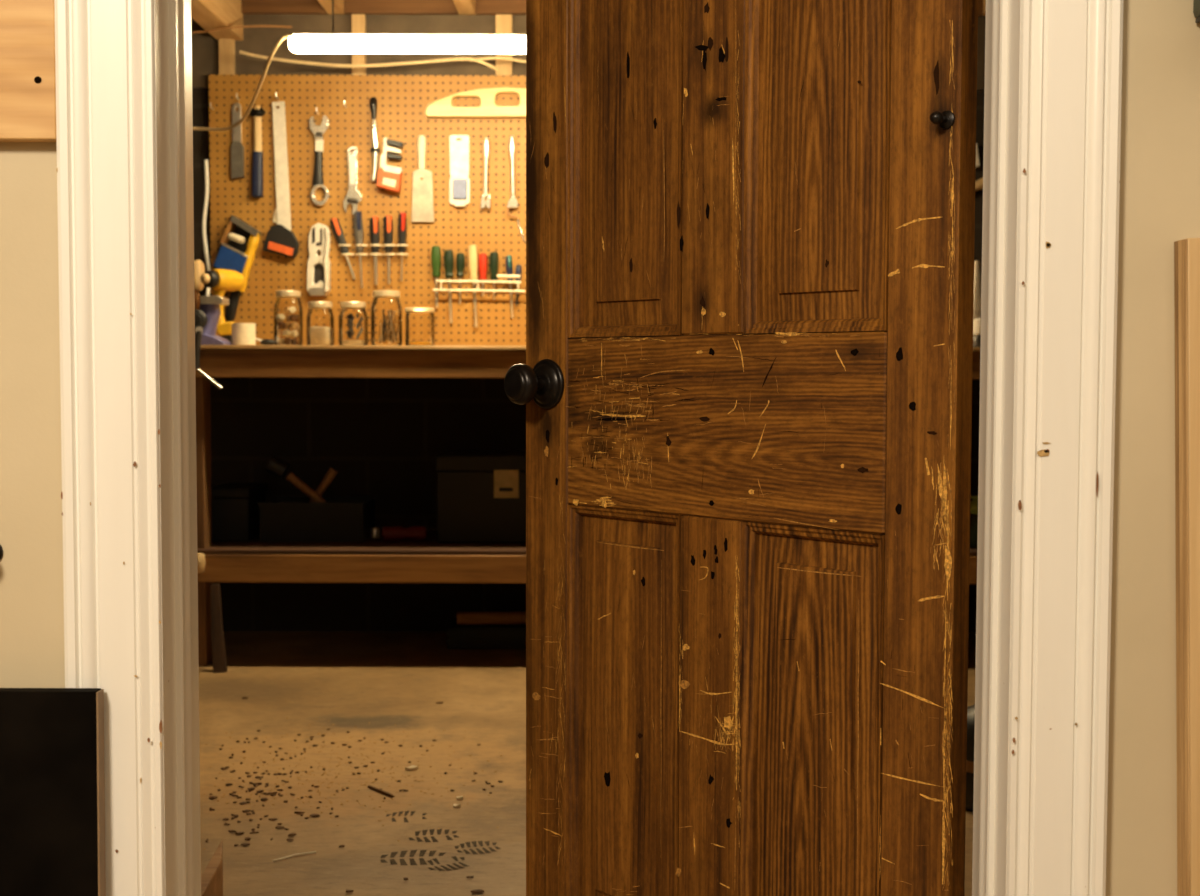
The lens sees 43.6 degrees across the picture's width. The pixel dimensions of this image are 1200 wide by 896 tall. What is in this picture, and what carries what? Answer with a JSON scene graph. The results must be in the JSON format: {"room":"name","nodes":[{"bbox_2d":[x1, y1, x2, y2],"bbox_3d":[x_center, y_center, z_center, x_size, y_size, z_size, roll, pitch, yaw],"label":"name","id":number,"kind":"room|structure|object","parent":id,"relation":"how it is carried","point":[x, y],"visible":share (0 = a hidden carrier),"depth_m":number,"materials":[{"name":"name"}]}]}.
{"room":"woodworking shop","nodes":[
{"label":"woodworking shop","id":0,"kind":"room"},
{"bbox_2d":[199,631,975,895],"bbox_3d":[-0.102,0.868,1.621,3.900,0.101,7.350,0,3,0],"label":"floor","id":1,"kind":"structure","parent":0,"point":[373,682],"depth_m":3.46,"materials":[{"name":"concrete"}]},
{"bbox_2d":[0,688,105,895],"bbox_3d":[-0.553,0.527,1.442,0.152,0.593,0.026,0,3,0],"label":"board","id":2,"kind":"object","parent":1,"relation":"on","point":[52,750],"visible":1,"depth_m":1.43,"materials":[{"name":"wood"}]},
{"bbox_2d":[201,840,222,895],"bbox_3d":[-0.623,0.729,2.370,0.020,0.098,0.409,0,3,-4],"label":"wood block","id":3,"kind":"object","parent":1,"relation":"on","point":[212,876],"visible":0.97,"depth_m":2.42,"materials":[{"name":"wood"}]},
{"bbox_2d":[210,584,227,672],"bbox_3d":[-1.145,0.541,4.497,0.041,0.259,0.074,-1,3,-28],"label":"workbench leg","id":4,"kind":"object","parent":1,"relation":"on","point":[217,635],"visible":1,"depth_m":4.49,"materials":[{"name":"wood"}]},
{"bbox_2d":[273,851,315,861],"bbox_3d":[-0.567,0.755,2.778,0.087,0.003,0.011,-2,4,-37],"label":"scrap","id":5,"kind":"object","parent":1,"relation":"on","point":[314,851],"visible":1,"depth_m":2.78,"materials":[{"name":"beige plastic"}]},
{"bbox_2d":[203,718,501,849],"bbox_3d":[-0.590,0.729,3.358,0.721,0.001,1.074,0,3,0],"label":"sawdust","id":6,"kind":"object","parent":1,"relation":"on","point":[316,718],"visible":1,"depth_m":3.36},
{"bbox_2d":[205,697,502,892],"bbox_3d":[-0.547,0.725,3.365,0.624,0.004,1.660,0,3,-11],"label":"wood shavings","id":7,"kind":"object","parent":1,"relation":"on","point":[311,737],"visible":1,"depth_m":3.19},
{"bbox_2d":[368,785,393,796],"bbox_3d":[-0.467,0.734,3.204,0.007,0.007,0.100,-2,4,-40],"label":"wood splinter","id":8,"kind":"object","parent":1,"relation":"on","point":[369,786],"visible":1,"depth_m":3.20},
{"bbox_2d":[405,765,417,770],"bbox_3d":[-0.427,0.724,3.392,0.029,0.007,0.016,-1,3,-21],"label":"chip","id":9,"kind":"object","parent":1,"relation":"on","point":[412,767],"visible":1,"depth_m":3.39,"materials":[{"name":"beige wood"}]},
{"bbox_2d":[447,617,525,648],"bbox_3d":[-0.337,0.612,4.960,0.319,0.071,0.215,0,3,0],"label":"crate","id":10,"kind":"object","parent":1,"relation":"on","point":[459,636],"visible":0.56,"depth_m":4.86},
{"bbox_2d":[457,611,525,624],"bbox_3d":[-0.267,0.557,4.915,0.400,0.042,0.042,0,3,-3],"label":"cardboard tube","id":11,"kind":"object","parent":10,"relation":"on","point":[492,617],"visible":0.57,"depth_m":4.89,"materials":[{"name":"cardboard"}]},
{"bbox_2d":[195,345,979,665],"bbox_3d":[0.059,0.168,4.812,2.720,0.976,0.620,0,3,0],"label":"workbench","id":12,"kind":"object","parent":1,"relation":"on","point":[373,560],"visible":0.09,"depth_m":4.52,"materials":[{"name":"wood"}]},
{"bbox_2d":[197,553,205,572],"bbox_3d":[-1.203,0.346,4.505,0.036,0.060,0.036,0,3,0],"label":"wooden peg","id":13,"kind":"object","parent":12,"relation":"attached to","point":[200,556],"visible":0.62,"depth_m":4.49,"materials":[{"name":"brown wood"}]},
{"bbox_2d":[195,296,231,389],"bbox_3d":[-1.193,-0.318,4.540,0.147,0.285,0.209,0,3,0],"label":"bench vise","id":14,"kind":"object","parent":12,"relation":"on","point":[207,316],"visible":0.71,"depth_m":4.53,"materials":[{"name":"metal"}]},
{"bbox_2d":[194,260,204,308],"bbox_3d":[-1.298,-0.469,4.843,0.044,0.275,0.063,0,3,0],"label":"mallet","id":15,"kind":"object","parent":14,"relation":"on","point":[199,268],"visible":0.48,"depth_m":4.82,"materials":[{"name":"brown wood"}]},
{"bbox_2d":[200,269,243,342],"bbox_3d":[-1.200,-0.448,4.772,0.082,0.243,0.163,2,3,29],"label":"cordless drill","id":16,"kind":"object","parent":12,"relation":"on","point":[221,281],"visible":0.87,"depth_m":4.75,"materials":[{"name":"yellow plastic"}]},
{"bbox_2d":[211,483,266,541],"bbox_3d":[-1.177,0.206,4.862,0.143,0.169,0.258,0,3,0],"label":"storage box","id":17,"kind":"object","parent":12,"relation":"on","point":[235,511],"visible":0.77,"depth_m":4.74,"materials":[{"name":"plastic"}]},
{"bbox_2d":[232,323,255,344],"bbox_3d":[-1.103,-0.351,4.648,0.074,0.069,0.074,0,3,0],"label":"cup","id":18,"kind":"object","parent":12,"relation":"on","point":[242,333],"visible":0.86,"depth_m":4.62,"materials":[{"name":"ceramic"}]},
{"bbox_2d":[260,339,275,344],"bbox_3d":[-1.016,-0.323,4.590,0.049,0.020,0.032,0,3,0],"label":"lump","id":19,"kind":"object","parent":12,"relation":"on","point":[265,341],"visible":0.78,"depth_m":4.58,"materials":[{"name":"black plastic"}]},
{"bbox_2d":[273,290,302,344],"bbox_3d":[-0.978,-0.406,4.706,0.091,0.173,0.091,0,3,0],"label":"glass jar","id":20,"kind":"object","parent":12,"relation":"on","point":[283,293],"visible":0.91,"depth_m":4.69,"materials":[{"name":"white"}]},
{"bbox_2d":[278,322,285,328],"bbox_3d":[-0.994,-0.383,4.685,0.021,0.021,0.018,1,3,24],"label":"plug","id":21,"kind":"object","parent":20,"relation":"in","point":[281,325],"visible":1,"depth_m":4.68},
{"bbox_2d":[290,322,297,328],"bbox_3d":[-0.957,-0.383,4.689,0.022,0.024,0.021,3,4,40],"label":"plug","id":22,"kind":"object","parent":20,"relation":"in","point":[293,325],"visible":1,"depth_m":4.68,"materials":[{"name":"brown wood"}]},
{"bbox_2d":[258,496,375,541],"bbox_3d":[-0.912,0.229,4.863,0.334,0.125,0.258,0,3,0],"label":"toolbox","id":23,"kind":"object","parent":12,"relation":"on","point":[284,518],"visible":0.94,"depth_m":4.74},
{"bbox_2d":[266,455,325,501],"bbox_3d":[-0.971,0.106,4.792,0.191,0.164,0.060,0,3,0],"label":"mallet","id":24,"kind":"object","parent":23,"relation":"in","point":[277,467],"visible":0.92,"depth_m":4.78,"materials":[{"name":"rubber"}]},
{"bbox_2d":[309,468,337,501],"bbox_3d":[-0.903,0.145,4.834,0.120,0.165,0.050,0,3,0],"label":"mallet","id":25,"kind":"object","parent":23,"relation":"in","point":[331,473],"visible":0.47,"depth_m":4.81,"materials":[{"name":"brown wood"}]},
{"bbox_2d":[306,302,334,344],"bbox_3d":[-0.877,-0.389,4.707,0.088,0.138,0.088,0,3,0],"label":"glass jar","id":26,"kind":"object","parent":12,"relation":"on","point":[319,305],"visible":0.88,"depth_m":4.69,"materials":[{"name":"white"}]},
{"bbox_2d":[310,327,329,344],"bbox_3d":[-0.877,-0.352,4.708,0.079,0.056,0.079,0,3,0],"label":"powder","id":27,"kind":"object","parent":26,"relation":"in","point":[318,335],"visible":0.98,"depth_m":4.67,"materials":[{"name":"plastic"}]},
{"bbox_2d":[338,301,368,344],"bbox_3d":[-0.774,-0.388,4.707,0.094,0.139,0.094,0,3,0],"label":"glass jar","id":28,"kind":"object","parent":12,"relation":"on","point":[351,305],"visible":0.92,"depth_m":4.68,"materials":[{"name":"white"}]},
{"bbox_2d":[343,340,363,344],"bbox_3d":[-0.774,-0.331,4.709,0.069,0.014,0.069,0,3,0],"label":"disc","id":29,"kind":"object","parent":28,"relation":"in","point":[345,342],"visible":1,"depth_m":4.68,"materials":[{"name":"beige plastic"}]},
{"bbox_2d":[346,313,362,339],"bbox_3d":[-0.770,-0.382,4.706,0.055,0.086,0.061,0,3,0],"label":"bolts","id":30,"kind":"object","parent":29,"relation":"on","point":[350,333],"visible":1,"depth_m":4.70,"materials":[{"name":"metal"}]},
{"bbox_2d":[370,527,379,537],"bbox_3d":[-0.729,0.275,4.860,0.032,0.034,0.032,0,3,0],"label":"socket","id":31,"kind":"object","parent":12,"relation":"on","point":[374,531],"visible":1,"depth_m":4.85,"materials":[{"name":"metal"}]},
{"bbox_2d":[370,290,402,345],"bbox_3d":[-0.670,-0.406,4.706,0.101,0.173,0.101,0,3,0],"label":"glass jar","id":32,"kind":"object","parent":12,"relation":"on","point":[380,293],"visible":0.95,"depth_m":4.68,"materials":[{"name":"white"}]},
{"bbox_2d":[382,526,426,540],"bbox_3d":[-0.621,0.272,4.759,0.141,0.048,0.048,0,3,-9],"label":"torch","id":33,"kind":"object","parent":12,"relation":"on","point":[397,533],"visible":1,"depth_m":4.74,"materials":[{"name":"red plastic"}]},
{"bbox_2d":[405,307,434,345],"bbox_3d":[-0.565,-0.379,4.707,0.095,0.121,0.095,0,3,0],"label":"glass jar","id":34,"kind":"object","parent":12,"relation":"on","point":[408,311],"visible":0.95,"depth_m":4.69,"materials":[{"name":"clear"}]},
{"bbox_2d":[409,342,430,344],"bbox_3d":[-0.565,-0.329,4.710,0.082,0.010,0.082,0,3,0],"label":"sawdust","id":35,"kind":"object","parent":34,"relation":"in","point":[410,343],"visible":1,"depth_m":4.67,"materials":[{"name":"beige wood"}]},
{"bbox_2d":[435,451,525,542],"bbox_3d":[-0.364,0.155,4.843,0.308,0.278,0.271,0,3,0],"label":"tool case","id":36,"kind":"object","parent":12,"relation":"on","point":[481,495],"visible":0.84,"depth_m":4.71,"materials":[{"name":"black plastic"}]},
{"bbox_2d":[197,530,976,555],"bbox_3d":[0.059,0.302,4.827,2.720,0.012,0.604,0,3,0],"label":"shelf","id":37,"kind":"object","parent":12,"relation":"attached to","point":[371,546],"depth_m":4.57,"materials":[{"name":"wood"}]},
{"bbox_2d":[970,496,977,548],"bbox_3d":[1.165,0.228,4.637,0.069,0.160,0.069,0,3,0],"label":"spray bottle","id":38,"kind":"object","parent":12,"relation":"on","point":[974,503],"visible":0.44,"depth_m":4.61,"materials":[{"name":"green plastic"}]},
{"bbox_2d":[973,335,980,346],"bbox_3d":[1.184,-0.332,4.689,0.051,0.040,0.051,0,3,0],"label":"tin","id":39,"kind":"object","parent":12,"relation":"on","point":[976,338],"visible":0.34,"depth_m":4.67,"materials":[{"name":"metal"}]},
{"bbox_2d":[973,318,980,334],"bbox_3d":[1.184,-0.379,4.687,0.043,0.053,0.044,0,3,0],"label":"bottle","id":40,"kind":"object","parent":39,"relation":"on","point":[977,321],"visible":0.59,"depth_m":4.67,"materials":[{"name":"plastic"}]},
{"bbox_2d":[973,260,981,319],"bbox_3d":[1.238,-0.470,4.932,0.084,0.292,0.084,0,3,0],"label":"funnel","id":41,"kind":"object","parent":12,"relation":"on","point":[977,264],"visible":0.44,"depth_m":4.90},
{"bbox_2d":[966,704,974,811],"bbox_3d":[0.812,0.636,3.117,0.160,0.216,0.160,0,3,0],"label":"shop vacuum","id":42,"kind":"object","parent":1,"relation":"on","point":[970,709],"visible":0.07,"depth_m":3.07,"materials":[{"name":"black plastic"}]},
{"bbox_2d":[1174,238,1199,895],"bbox_3d":[0.619,0.312,1.452,0.139,1.027,0.030,0,3,0],"label":"plywood sheet","id":43,"kind":"object","parent":1,"relation":"on","point":[1186,251],"visible":1,"depth_m":1.43,"materials":[{"name":"brown wood"}]},
{"bbox_2d":[192,14,983,633],"bbox_3d":[-0.099,-0.563,5.178,3.700,2.400,0.100,0,3,0],"label":"wall","id":44,"kind":"structure","parent":0,"point":[382,437],"depth_m":5.16,"materials":[{"name":"concrete"}]},
{"bbox_2d":[219,39,234,74],"bbox_3d":[-1.259,-1.341,5.060,0.050,0.240,0.026,0,3,0],"label":"stud","id":45,"kind":"object","parent":44,"relation":"attached to","point":[226,46],"visible":0.56,"depth_m":5.05,"materials":[{"name":"brown wood"}]},
{"bbox_2d":[241,0,327,14],"bbox_3d":[-1.063,-1.540,5.059,0.284,0.150,0.037,0,3,0],"label":"board","id":46,"kind":"object","parent":44,"relation":"attached to","point":[305,7],"visible":1,"depth_m":5.04,"materials":[{"name":"wood"}]},
{"bbox_2d":[352,14,365,74],"bbox_3d":[-0.813,-1.340,5.060,0.045,0.240,0.026,0,3,0],"label":"stud","id":47,"kind":"object","parent":44,"relation":"attached to","point":[358,20],"visible":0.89,"depth_m":5.05,"materials":[{"name":"brown wood"}]},
{"bbox_2d":[209,74,525,345],"bbox_3d":[-0.077,-0.796,5.069,2.479,0.914,0.006,0,3,0],"label":"pegboard","id":48,"kind":"object","parent":44,"relation":"attached to","point":[403,101],"visible":0.21,"depth_m":5.06,"materials":[{"name":"wood"}]},
{"bbox_2d":[202,160,210,295],"bbox_3d":[-1.320,-0.729,5.020,0.028,0.469,0.034,0,3,0],"label":"power cord","id":49,"kind":"object","parent":48,"relation":"hanging from","point":[205,161],"visible":0.87,"depth_m":5.02,"materials":[{"name":"white plastic"}]},
{"bbox_2d":[213,215,261,321],"bbox_3d":[-1.223,-0.604,5.036,0.166,0.360,0.082,0,3,0],"label":"drill","id":50,"kind":"object","parent":48,"relation":"attached to","point":[239,242],"visible":0.96,"depth_m":5.01,"materials":[{"name":"yellow plastic"}]},
{"bbox_2d":[250,106,265,196],"bbox_3d":[-1.146,-0.995,5.036,0.052,0.303,0.033,0,3,0],"label":"hammer","id":51,"kind":"object","parent":48,"relation":"hanging from","point":[257,161],"visible":0.98,"depth_m":5.03,"materials":[{"name":"black metal"}]},
{"bbox_2d":[307,223,330,295],"bbox_3d":[-0.946,-0.635,5.050,0.083,0.243,0.051,0,3,0],"label":"plane","id":52,"kind":"object","parent":48,"relation":"hanging from","point":[318,275],"visible":1,"depth_m":5.04,"materials":[{"name":"metal"}]},
{"bbox_2d":[309,115,329,205],"bbox_3d":[-0.943,-0.966,5.044,0.065,0.301,0.028,0,3,0],"label":"wrench","id":53,"kind":"object","parent":48,"relation":"hanging from","point":[318,131],"visible":1,"depth_m":5.04,"materials":[{"name":"silver metal"}]},
{"bbox_2d":[343,146,362,214],"bbox_3d":[-0.833,-0.900,5.047,0.064,0.230,0.029,0,3,0],"label":"wrench","id":54,"kind":"object","parent":48,"relation":"hanging from","point":[353,197],"visible":1,"depth_m":5.04,"materials":[{"name":"silver metal"}]},
{"bbox_2d":[338,244,407,255],"bbox_3d":[-0.764,-0.667,5.056,0.237,0.037,0.036,0,3,0],"label":"rack","id":55,"kind":"object","parent":48,"relation":"attached to","point":[347,245],"visible":1,"depth_m":5.04,"materials":[{"name":"beige plastic"}]},
{"bbox_2d":[330,218,354,278],"bbox_3d":[-0.868,-0.672,5.056,0.085,0.205,0.035,0,3,0],"label":"screwdriver","id":56,"kind":"object","parent":55,"relation":"in","point":[337,230],"visible":1,"depth_m":5.04,"materials":[{"name":"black plastic"}]},
{"bbox_2d":[353,211,363,287],"bbox_3d":[-0.814,-0.668,5.056,0.035,0.257,0.035,0,3,0],"label":"screwdriver","id":57,"kind":"object","parent":55,"relation":"in","point":[357,216],"visible":1,"depth_m":5.04,"materials":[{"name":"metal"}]},
{"bbox_2d":[370,216,379,284],"bbox_3d":[-0.759,-0.665,5.056,0.033,0.230,0.035,0,3,0],"label":"screwdriver","id":58,"kind":"object","parent":55,"relation":"in","point":[374,221],"visible":1,"depth_m":5.04,"materials":[{"name":"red plastic"}]},
{"bbox_2d":[383,215,392,283],"bbox_3d":[-0.714,-0.668,5.056,0.033,0.230,0.035,0,3,0],"label":"screwdriver","id":59,"kind":"object","parent":55,"relation":"in","point":[388,222],"visible":1,"depth_m":5.04,"materials":[{"name":"black plastic"}]},
{"bbox_2d":[398,212,406,280],"bbox_3d":[-0.667,-0.679,5.057,0.030,0.230,0.032,0,3,0],"label":"screwdriver","id":60,"kind":"object","parent":55,"relation":"in","point":[402,221],"visible":1,"depth_m":5.05,"materials":[{"name":"black plastic"}]},
{"bbox_2d":[370,97,379,180],"bbox_3d":[-0.757,-1.037,5.040,0.034,0.279,0.025,0,3,0],"label":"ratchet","id":61,"kind":"object","parent":48,"relation":"hanging from","point":[375,150],"visible":1,"depth_m":5.03,"materials":[{"name":"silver metal"}]},
{"bbox_2d":[377,138,403,192],"bbox_3d":[-0.704,-0.950,5.035,0.088,0.183,0.043,0,3,0],"label":"clamp","id":62,"kind":"object","parent":48,"relation":"hanging from","point":[389,177],"visible":1,"depth_m":5.02,"materials":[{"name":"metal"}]},
{"bbox_2d":[412,135,433,221],"bbox_3d":[-0.597,-0.906,5.051,0.076,0.290,0.020,0,3,0],"label":"knife","id":63,"kind":"object","parent":48,"relation":"hanging from","point":[422,191],"visible":1,"depth_m":5.05,"materials":[{"name":"beige plastic"}]},
{"bbox_2d":[450,135,469,206],"bbox_3d":[-0.473,-0.933,5.047,0.068,0.238,0.027,0,3,0],"label":"pack","id":64,"kind":"object","parent":48,"relation":"attached to","point":[459,150],"visible":1,"depth_m":5.04,"materials":[{"name":"white plastic"}]},
{"bbox_2d":[425,87,525,117],"bbox_3d":[-0.315,-1.159,5.033,0.542,0.098,0.031,0,3,0],"label":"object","id":65,"kind":"object","parent":48,"relation":"hanging from","point":[443,107],"visible":0.58,"depth_m":5.02,"materials":[{"name":"yellow wood"}]},
{"bbox_2d":[433,274,524,292],"bbox_3d":[-0.408,-0.554,5.055,0.313,0.061,0.049,0,3,0],"label":"rack","id":66,"kind":"object","parent":48,"relation":"attached to","point":[498,275],"visible":1,"depth_m":5.04,"materials":[{"name":"beige plastic"}]},
{"bbox_2d":[431,246,440,307],"bbox_3d":[-0.553,-0.577,5.063,0.033,0.208,0.030,0,3,0],"label":"screwdriver","id":67,"kind":"object","parent":66,"relation":"in","point":[436,252],"visible":1,"depth_m":5.05,"materials":[{"name":"green plastic"}]},
{"bbox_2d":[444,250,453,322],"bbox_3d":[-0.510,-0.545,5.064,0.035,0.246,0.032,0,3,0],"label":"screwdriver","id":68,"kind":"object","parent":66,"relation":"in","point":[448,254],"visible":1,"depth_m":5.05,"materials":[{"name":"green plastic"}]},
{"bbox_2d":[456,253,464,303],"bbox_3d":[-0.471,-0.572,5.065,0.030,0.172,0.028,0,3,0],"label":"screwdriver","id":69,"kind":"object","parent":66,"relation":"in","point":[460,258],"visible":1,"depth_m":5.05,"materials":[{"name":"green plastic"}]},
{"bbox_2d":[468,245,477,326],"bbox_3d":[-0.428,-0.547,5.064,0.034,0.276,0.030,0,3,0],"label":"screwdriver","id":70,"kind":"object","parent":66,"relation":"in","point":[472,249],"visible":1,"depth_m":5.05,"materials":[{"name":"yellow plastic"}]},
{"bbox_2d":[479,253,486,295],"bbox_3d":[-0.395,-0.585,5.064,0.029,0.143,0.028,0,3,0],"label":"screwdriver","id":71,"kind":"object","parent":66,"relation":"in","point":[482,257],"visible":1,"depth_m":5.05,"materials":[{"name":"red plastic"}]},
{"bbox_2d":[489,252,498,299],"bbox_3d":[-0.358,-0.581,5.063,0.031,0.161,0.029,0,3,0],"label":"screwdriver","id":72,"kind":"object","parent":66,"relation":"in","point":[493,261],"visible":1,"depth_m":5.05,"materials":[{"name":"green plastic"}]},
{"bbox_2d":[506,255,513,317],"bbox_3d":[-0.307,-0.545,5.069,0.025,0.211,0.024,2,4,34],"label":"screwdriver","id":73,"kind":"object","parent":66,"relation":"in","point":[509,267],"visible":1,"depth_m":5.06,"materials":[{"name":"teal plastic"}]},
{"bbox_2d":[515,265,521,305],"bbox_3d":[-0.276,-0.549,5.069,0.023,0.139,0.020,0,3,0],"label":"screwdriver","id":74,"kind":"object","parent":66,"relation":"in","point":[518,271],"visible":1,"depth_m":5.06,"materials":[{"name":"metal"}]},
{"bbox_2d":[481,138,490,208],"bbox_3d":[-0.384,-0.924,5.049,0.035,0.236,0.023,0,3,0],"label":"wrench","id":75,"kind":"object","parent":48,"relation":"hanging from","point":[486,149],"visible":1,"depth_m":5.04,"materials":[{"name":"metal"}]},
{"bbox_2d":[507,136,517,217],"bbox_3d":[-0.294,-0.912,5.049,0.038,0.274,0.024,0,3,0],"label":"wrench","id":76,"kind":"object","parent":48,"relation":"hanging from","point":[512,203],"visible":1,"depth_m":5.04,"materials":[{"name":"metal"}]},
{"bbox_2d":[517,219,524,241],"bbox_3d":[-0.266,-0.734,5.066,0.029,0.079,0.007,0,3,0],"label":"key","id":77,"kind":"object","parent":48,"relation":"attached to","point":[518,223],"visible":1,"depth_m":5.06,"materials":[{"name":"silver metal"}]},
{"bbox_3d":[-1.083,-1.181,5.032,0.004,0.018,0.037,0,3,0],"label":"hook","id":78,"kind":"object","parent":48,"relation":"attached to","visible":0},
{"bbox_2d":[262,101,299,257],"bbox_3d":[-1.074,-0.901,5.041,0.120,0.524,0.041,0,3,0],"label":"handsaw","id":79,"kind":"object","parent":78,"relation":"hanging from","point":[280,239],"visible":1,"depth_m":5.04,"materials":[{"name":"metal"}]},
{"bbox_3d":[-1.215,-1.177,5.032,0.004,0.018,0.037,0,3,0],"label":"hook","id":80,"kind":"object","parent":48,"relation":"attached to","visible":0},
{"bbox_2d":[231,102,243,178],"bbox_3d":[-1.219,-1.034,5.045,0.041,0.254,0.021,0,3,0],"label":"scraper","id":81,"kind":"object","parent":80,"relation":"hanging from","point":[237,148],"visible":0.99,"depth_m":5.04,"materials":[{"name":"metal"}]},
{"bbox_2d":[344,0,457,14],"bbox_3d":[-0.670,-1.539,5.059,0.382,0.150,0.037,0,3,0],"label":"board","id":82,"kind":"object","parent":44,"relation":"attached to","point":[367,7],"visible":1,"depth_m":5.04,"materials":[{"name":"wood"}]},
{"bbox_2d":[476,0,525,14],"bbox_3d":[-0.227,-1.538,5.059,0.382,0.150,0.037,0,3,0],"label":"board","id":83,"kind":"object","parent":44,"relation":"attached to","point":[483,7],"visible":0.4,"depth_m":5.04,"materials":[{"name":"wood"}]},
{"bbox_2d":[496,14,511,74],"bbox_3d":[-0.324,-1.339,5.060,0.055,0.240,0.026,0,3,0],"label":"stud","id":84,"kind":"object","parent":44,"relation":"attached to","point":[503,21],"visible":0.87,"depth_m":5.04,"materials":[{"name":"brown wood"}]},
{"bbox_2d":[192,14,985,89],"bbox_3d":[-0.096,-1.341,5.081,3.698,0.244,0.014,0,3,0],"label":"trim","id":85,"kind":"structure","parent":44,"relation":"attached to","point":[256,40],"depth_m":5.07,"materials":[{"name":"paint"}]},
{"bbox_2d":[976,143,979,166],"bbox_3d":[1.271,-0.991,5.092,0.030,0.084,0.031,0,3,0],"label":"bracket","id":86,"kind":"object","parent":44,"relation":"attached to","point":[977,155],"visible":0.34,"depth_m":5.08,"materials":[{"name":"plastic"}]},
{"bbox_2d":[975,178,982,190],"bbox_3d":[1.312,-0.902,5.096,0.175,0.107,0.032,0,3,0],"label":"bat","id":87,"kind":"object","parent":44,"relation":"attached to","point":[979,183],"visible":0.14,"depth_m":5.08,"materials":[{"name":"brown wood"}]},
{"bbox_2d":[978,0,982,15],"bbox_3d":[1.099,-1.534,5.059,0.380,0.150,0.037,0,3,0],"label":"board","id":88,"kind":"object","parent":44,"relation":"attached to","point":[980,2],"visible":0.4,"depth_m":5.04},
{"bbox_2d":[0,0,1199,895],"bbox_3d":[-0.099,-0.376,1.480,3.700,2.400,0.095,0,3,0],"label":"wall","id":89,"kind":"structure","parent":0,"point":[1159,199],"depth_m":1.45,"materials":[{"name":"beige paint"}]},
{"bbox_2d":[0,0,56,141],"bbox_3d":[-0.591,-0.385,1.423,0.156,0.185,0.021,0,3,0],"label":"board","id":90,"kind":"object","parent":89,"relation":"attached to","point":[27,27],"visible":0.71,"depth_m":1.41,"materials":[{"name":"wood"}]},
{"bbox_2d":[54,0,164,895],"bbox_3d":[-0.467,-0.192,1.431,0.096,2.036,0.022,0,3,0],"label":"trim","id":91,"kind":"structure","parent":89,"relation":"attached to","point":[105,49],"depth_m":1.43,"materials":[{"name":"white paint"}]},
{"bbox_2d":[154,0,200,895],"bbox_3d":[-0.421,-0.191,1.485,0.013,2.029,0.110,0,3,0],"label":"trim","id":92,"kind":"structure","parent":89,"relation":"attached to","point":[172,18],"depth_m":1.49,"materials":[{"name":"white paint"}]},
{"bbox_2d":[504,0,977,895],"bbox_3d":[0.133,-0.193,1.824,0.108,1.978,0.714,-3,4,-43],"label":"door","id":93,"kind":"structure","parent":89,"relation":"in","point":[744,383],"depth_m":1.80,"materials":[{"name":"brown wood"}]},
{"bbox_2d":[972,0,1020,895],"bbox_3d":[0.397,-0.189,1.485,0.013,2.029,0.110,0,3,0],"label":"trim","id":94,"kind":"structure","parent":89,"relation":"attached to","point":[1003,17],"depth_m":1.49,"materials":[{"name":"white paint"}]},
{"bbox_2d":[1006,0,1122,895],"bbox_3d":[0.445,-0.190,1.431,0.094,2.036,0.022,0,3,0],"label":"trim","id":95,"kind":"structure","parent":89,"relation":"attached to","point":[1071,50],"depth_m":1.43,"materials":[{"name":"white paint"}]},
{"bbox_2d":[1193,0,1199,22],"bbox_3d":[0.630,-0.479,1.333,0.133,0.160,0.191,0,3,0],"label":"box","id":96,"kind":"object","parent":89,"relation":"attached to","point":[1196,3],"visible":1,"depth_m":1.42,"materials":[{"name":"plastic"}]},
{"bbox_3d":[-0.096,-1.598,3.321,3.900,0.145,3.705,0,3,0],"label":"ceiling","id":97,"kind":"structure","parent":0,"visible":0},
{"bbox_2d":[191,0,242,40],"bbox_3d":[-1.251,-1.407,3.285,0.090,0.238,3.593,0,3,0],"label":"girder","id":98,"kind":"object","parent":97,"relation":"attached to","point":[209,14],"visible":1,"depth_m":4.84,"materials":[{"name":"wood"}]},
{"bbox_2d":[192,25,291,33],"bbox_3d":[-1.161,-1.350,4.838,0.336,0.030,0.007,0,3,0],"label":"power cord","id":99,"kind":"object","parent":98,"relation":"attached to","point":[245,26],"visible":0.93,"depth_m":4.83,"materials":[{"name":"brown plastic"}]},
{"bbox_2d":[240,50,498,70],"bbox_3d":[-0.750,-1.261,4.886,0.841,0.060,0.040,0,3,0],"label":"power cord","id":100,"kind":"object","parent":98,"relation":"hanging from","point":[241,52],"visible":0.99,"depth_m":4.87,"materials":[{"name":"plastic"}]},
{"bbox_2d":[470,57,525,62],"bbox_3d":[-0.245,-1.262,4.893,0.359,0.027,0.009,0,3,0],"label":"power cord","id":101,"kind":"object","parent":100,"relation":"attached to","point":[481,58],"visible":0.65,"depth_m":4.89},
{"bbox_2d":[318,0,344,14],"bbox_3d":[-0.892,-1.451,3.282,0.059,0.148,3.593,0,3,0],"label":"joist","id":102,"kind":"object","parent":97,"relation":"attached to","point":[326,4],"visible":1,"depth_m":4.98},
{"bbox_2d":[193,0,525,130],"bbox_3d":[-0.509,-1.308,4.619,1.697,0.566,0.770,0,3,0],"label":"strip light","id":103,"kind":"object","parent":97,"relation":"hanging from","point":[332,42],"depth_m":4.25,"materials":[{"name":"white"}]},
{"bbox_2d":[289,36,525,53],"bbox_3d":[-0.271,-1.147,4.277,1.220,0.035,0.072,0,3,0],"label":"diffuser","id":104,"kind":"object","parent":103,"relation":"attached to","point":[297,44],"depth_m":4.25,"materials":[{"name":"white"}]},
{"bbox_2d":[453,0,475,14],"bbox_3d":[-0.449,-1.449,3.282,0.060,0.148,3.593,0,3,0],"label":"joist","id":105,"kind":"object","parent":97,"relation":"attached to","point":[464,7],"visible":1,"depth_m":4.97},
{"bbox_2d":[982,0,985,15],"bbox_3d":[1.318,-1.445,3.282,0.059,0.148,3.593,0,3,0],"label":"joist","id":106,"kind":"object","parent":97,"relation":"attached to","point":[984,1],"visible":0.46,"depth_m":5.03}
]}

